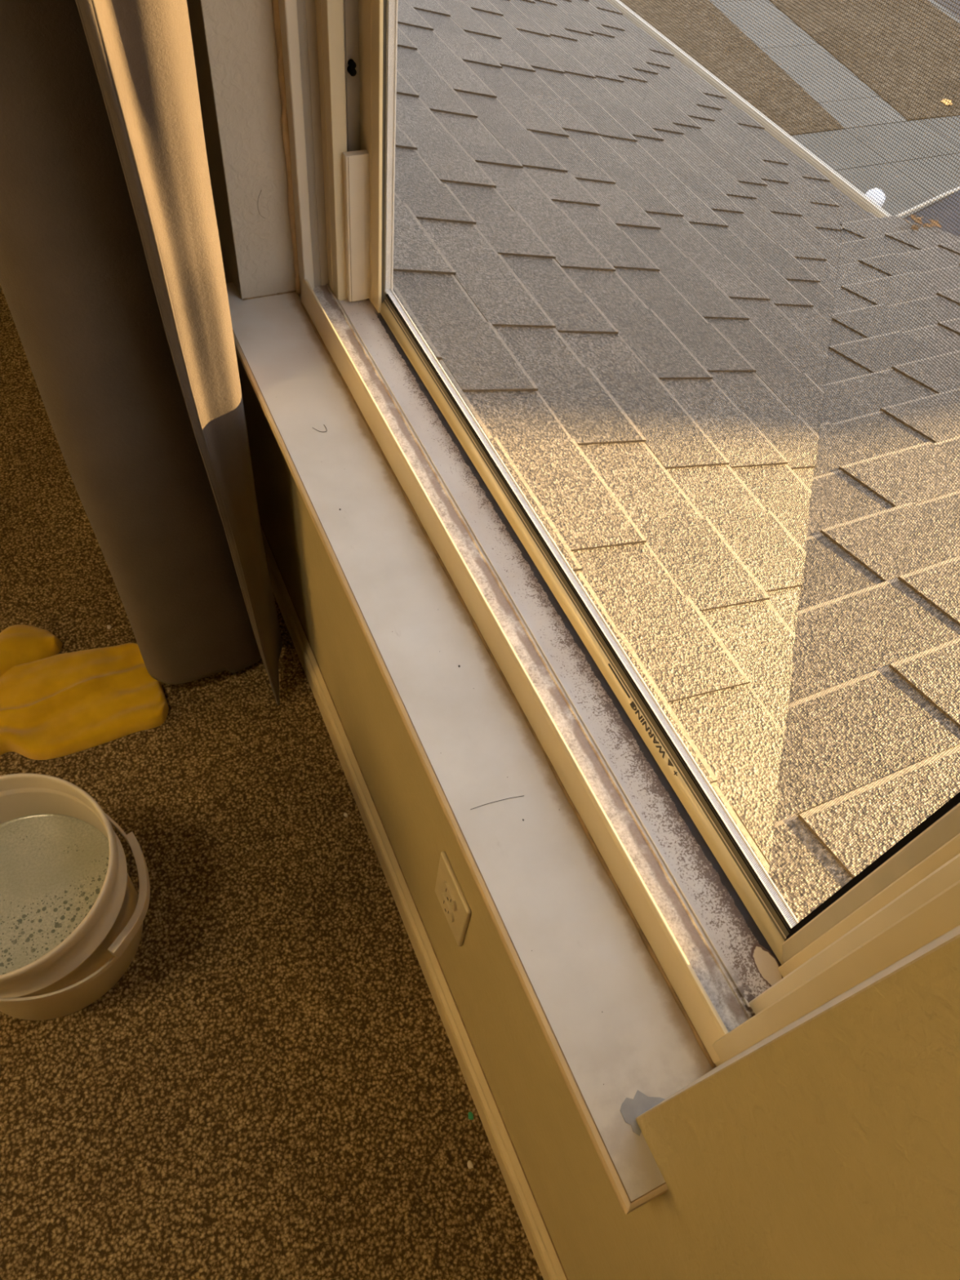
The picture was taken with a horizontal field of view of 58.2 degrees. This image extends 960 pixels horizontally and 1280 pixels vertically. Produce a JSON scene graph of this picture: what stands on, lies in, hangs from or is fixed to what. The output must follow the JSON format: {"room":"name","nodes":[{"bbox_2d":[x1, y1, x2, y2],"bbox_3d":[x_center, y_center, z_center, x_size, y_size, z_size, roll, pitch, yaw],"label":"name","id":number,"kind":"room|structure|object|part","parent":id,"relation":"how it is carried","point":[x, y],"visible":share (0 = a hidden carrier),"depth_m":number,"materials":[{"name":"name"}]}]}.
{"room":"carpeted bedroom","nodes":[
{"label":"carpeted bedroom","id":0,"kind":"room"},
{"bbox_2d":[0,284,543,1279],"bbox_3d":[-1.060,0.993,0.839,2.448,0.120,5.000,-17,58,-18],"label":"floor","id":1,"kind":"structure","parent":0,"point":[273,1086],"depth_m":1.18,"materials":[{"name":"carpet"}]},
{"bbox_2d":[0,773,150,1020],"bbox_3d":[-0.580,0.350,1.133,0.280,0.252,0.269,-17,58,-18],"label":"bucket","id":2,"kind":"object","parent":1,"relation":"on","point":[86,965],"visible":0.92,"depth_m":1.11,"materials":[{"name":"white plastic"}]},
{"bbox_2d":[0,813,109,974],"bbox_3d":[-0.587,0.335,1.113,0.238,0.002,0.238,-17,58,-18],"label":"water","id":3,"kind":"object","parent":2,"relation":"in","point":[54,867],"visible":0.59,"depth_m":1.13,"materials":[{"name":"white liquid"}]},
{"bbox_3d":[-0.514,0.335,1.105,0.143,0.086,0.264,6,54,-2],"label":"handle","id":4,"kind":"part","parent":2,"relation":"part of","materials":[{"name":"white plastic"}]},
{"bbox_2d":[0,624,168,759],"bbox_3d":[-0.743,0.072,1.442,0.381,0.048,0.288,-17,58,-18],"label":"cleaning cloth","id":5,"kind":"object","parent":1,"relation":"on","point":[53,705],"visible":0.98,"depth_m":1.44,"materials":[{"name":"yellow fabric"}]},
{"bbox_2d":[467,1111,473,1119],"bbox_3d":[-0.012,0.633,1.148,0.008,0.004,0.010,1,54,-6],"label":"scrap","id":6,"kind":"object","parent":1,"relation":"on","point":[470,1115],"visible":1,"depth_m":1.15,"materials":[{"name":"plastic"}]},
{"bbox_2d":[467,1160,473,1168],"bbox_3d":[-0.013,0.678,1.115,0.007,0.004,0.010,-17,58,-18],"label":"lint","id":7,"kind":"object","parent":1,"relation":"on","point":[470,1165],"visible":1,"depth_m":1.11},
{"bbox_2d":[186,0,959,1279],"bbox_3d":[0.218,-0.084,0.249,0.202,2.540,5.000,-17,58,-18],"label":"wall","id":8,"kind":"structure","parent":0,"point":[828,1147],"depth_m":0.65,"materials":[{"name":"paint"}]},
{"bbox_2d":[260,522,568,1279],"bbox_3d":[0.008,0.608,1.126,0.016,0.076,5.000,-17,58,-18],"label":"baseboard","id":9,"kind":"structure","parent":8,"relation":"attached to","point":[544,1250],"depth_m":1.21,"materials":[{"name":"beige paint"}]},
{"bbox_2d":[435,850,471,946],"bbox_3d":[-0.033,0.296,0.978,0.009,0.122,0.075,-17,58,-18],"label":"wall outlet","id":10,"kind":"object","parent":8,"relation":"attached to","point":[456,909],"visible":1,"depth_m":0.96,"materials":[{"name":"plastic"}]},
{"bbox_2d":[440,893,453,922],"bbox_3d":[-0.038,0.308,0.993,0.004,0.024,0.034,-17,58,-18],"label":"receptacle","id":11,"kind":"object","parent":10,"relation":"attached to","point":[450,913],"depth_m":0.99,"materials":[{"name":"plastic"}]},
{"bbox_2d":[442,880,457,911],"bbox_3d":[-0.034,0.285,0.962,0.004,0.024,0.034,-17,58,-18],"label":"receptacle","id":12,"kind":"object","parent":10,"relation":"attached to","point":[451,898],"depth_m":0.95,"materials":[{"name":"plastic"}]},
{"bbox_2d":[226,282,715,1214],"bbox_3d":[-0.084,-0.054,0.891,0.108,0.024,1.133,-17,58,-18],"label":"window sill","id":13,"kind":"structure","parent":8,"relation":"attached to","point":[622,1042],"depth_m":0.77,"materials":[{"name":"paint"}]},
{"bbox_2d":[470,795,521,809],"bbox_3d":[0.015,0.141,0.750,0.049,0.001,0.002,-11,56,-15],"label":"hair","id":14,"kind":"object","parent":13,"relation":"on","point":[519,796],"visible":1,"depth_m":0.75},
{"bbox_2d":[278,0,959,1066],"bbox_3d":[0.089,-0.501,0.338,0.114,1.500,1.090,-17,58,-18],"label":"window","id":15,"kind":"structure","parent":8,"relation":"in","point":[741,974],"depth_m":0.82,"materials":[{"name":"plastic"}]},
{"bbox_2d":[384,0,959,927],"bbox_3d":[0.121,-0.522,0.347,0.002,1.405,0.913,-17,58,-18],"label":"screen","id":16,"kind":"object","parent":15,"relation":"attached to","point":[388,181],"visible":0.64,"depth_m":0.56,"materials":[{"name":"grey metal"}]},
{"bbox_3d":[-0.004,-1.023,-0.459,0.122,0.049,1.640,-17,58,-18],"label":"curtain rod","id":17,"kind":"object","parent":8,"relation":"attached to","visible":0},
{"bbox_2d":[0,0,282,705],"bbox_3d":[-0.380,-0.672,0.669,0.255,2.226,0.398,-17,58,-18],"label":"curtain","id":18,"kind":"object","parent":17,"relation":"hanging from","point":[113,282],"visible":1,"depth_m":0.91,"materials":[{"name":"fabric"}]},
{"label":"outside","id":19,"kind":"structure","parent":0,"visible":0},
{"bbox_2d":[790,115,959,218],"bbox_3d":[5.327,-1.464,6.952,10.050,0.040,10.865,-17,58,-18],"label":"driveway","id":20,"kind":"structure","parent":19,"point":[949,117],"depth_m":9.73,"materials":[{"name":"concrete"}]},
{"bbox_2d":[864,186,959,236],"bbox_3d":[4.281,-2.619,6.714,4.550,1.490,2.094,-17,58,-18],"label":"car","id":21,"kind":"object","parent":20,"relation":"on","point":[877,189],"visible":0.11,"depth_m":6.37,"materials":[{"name":"white paint"}]},
{"bbox_2d":[864,187,885,207],"bbox_3d":[2.985,-3.255,6.516,0.139,0.230,0.264,-17,58,-18],"label":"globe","id":22,"kind":"object","parent":21,"relation":"attached to","point":[877,189],"depth_m":6.45,"materials":[{"name":"glass"}]},
{"bbox_3d":[4.152,-3.487,6.757,2.982,0.494,0.156,-17,58,-18],"label":"roof rail","id":23,"kind":"part","parent":21,"relation":"part of","materials":[{"name":"metal"}]},
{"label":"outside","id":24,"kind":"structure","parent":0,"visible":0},
{"bbox_3d":[14.264,-11.775,15.648,37.700,0.170,38.000,-17,58,-18],"label":"ground","id":25,"kind":"structure","parent":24,"visible":0},
{"bbox_2d":[620,0,844,135],"bbox_3d":[0.241,-8.328,11.318,7.610,0.062,8.130,-17,58,-18],"label":"lawn","id":26,"kind":"structure","parent":25,"relation":"on","point":[634,1],"depth_m":10.92,"materials":[{"name":"brown plant"}]},
{"bbox_2d":[769,0,959,120],"bbox_3d":[5.298,-9.902,13.077,2.742,0.062,8.593,-10,56,-14],"label":"lawn","id":27,"kind":"structure","parent":25,"relation":"on","point":[786,1],"depth_m":11.79,"materials":[{"name":"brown plant"}]},
{"bbox_2d":[941,98,952,105],"bbox_3d":[5.836,-6.724,10.762,0.136,0.042,0.187,-17,58,-18],"label":"fallen leaf","id":28,"kind":"object","parent":27,"relation":"on","point":[949,101],"visible":0.69,"depth_m":10.74,"materials":[{"name":"yellow plant"}]},
{"bbox_2d":[927,0,959,23],"bbox_3d":[7.700,-7.121,11.388,0.168,0.100,16.204,-10,56,-14],"label":"curb","id":29,"kind":"object","parent":25,"relation":"on","point":[932,2],"depth_m":12.90,"materials":[{"name":"concrete"}]},
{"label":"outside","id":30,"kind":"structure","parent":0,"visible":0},
{"bbox_2d":[392,0,959,921],"bbox_3d":[-0.592,-2.112,4.372,2.055,3.714,10.900,-17,58,-18],"label":"shingle roof","id":31,"kind":"structure","parent":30,"point":[778,852],"depth_m":1.55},
{"bbox_2d":[606,0,889,217],"bbox_3d":[-0.186,-4.163,4.740,0.078,0.116,7.540,-17,58,-18],"label":"rain gutter","id":32,"kind":"object","parent":31,"relation":"attached to","point":[613,1],"visible":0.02,"depth_m":3.21,"materials":[{"name":"metal"}]},
{"bbox_2d":[903,214,942,232],"bbox_3d":[1.346,-1.254,2.614,0.104,0.026,0.141,-17,58,-18],"label":"clump","id":33,"kind":"object","parent":31,"relation":"on","point":[913,216],"visible":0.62,"depth_m":2.62,"materials":[{"name":"brown plant"}]},
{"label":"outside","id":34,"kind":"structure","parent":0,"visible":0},
{"bbox_2d":[709,0,906,128],"bbox_3d":[3.597,-9.368,12.483,0.979,0.040,8.346,-10,56,-14],"label":"sidewalk","id":35,"kind":"structure","parent":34,"point":[718,1],"depth_m":11.13,"materials":[{"name":"concrete"}]},
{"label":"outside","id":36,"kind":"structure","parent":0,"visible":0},
{"bbox_2d":[933,0,959,18],"bbox_3d":[10.571,-7.113,11.747,9.460,0.075,26.000,-17,58,-18],"label":"street","id":37,"kind":"structure","parent":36,"point":[938,1],"depth_m":13.15,"materials":[{"name":"grey asphalt"}]}
]}

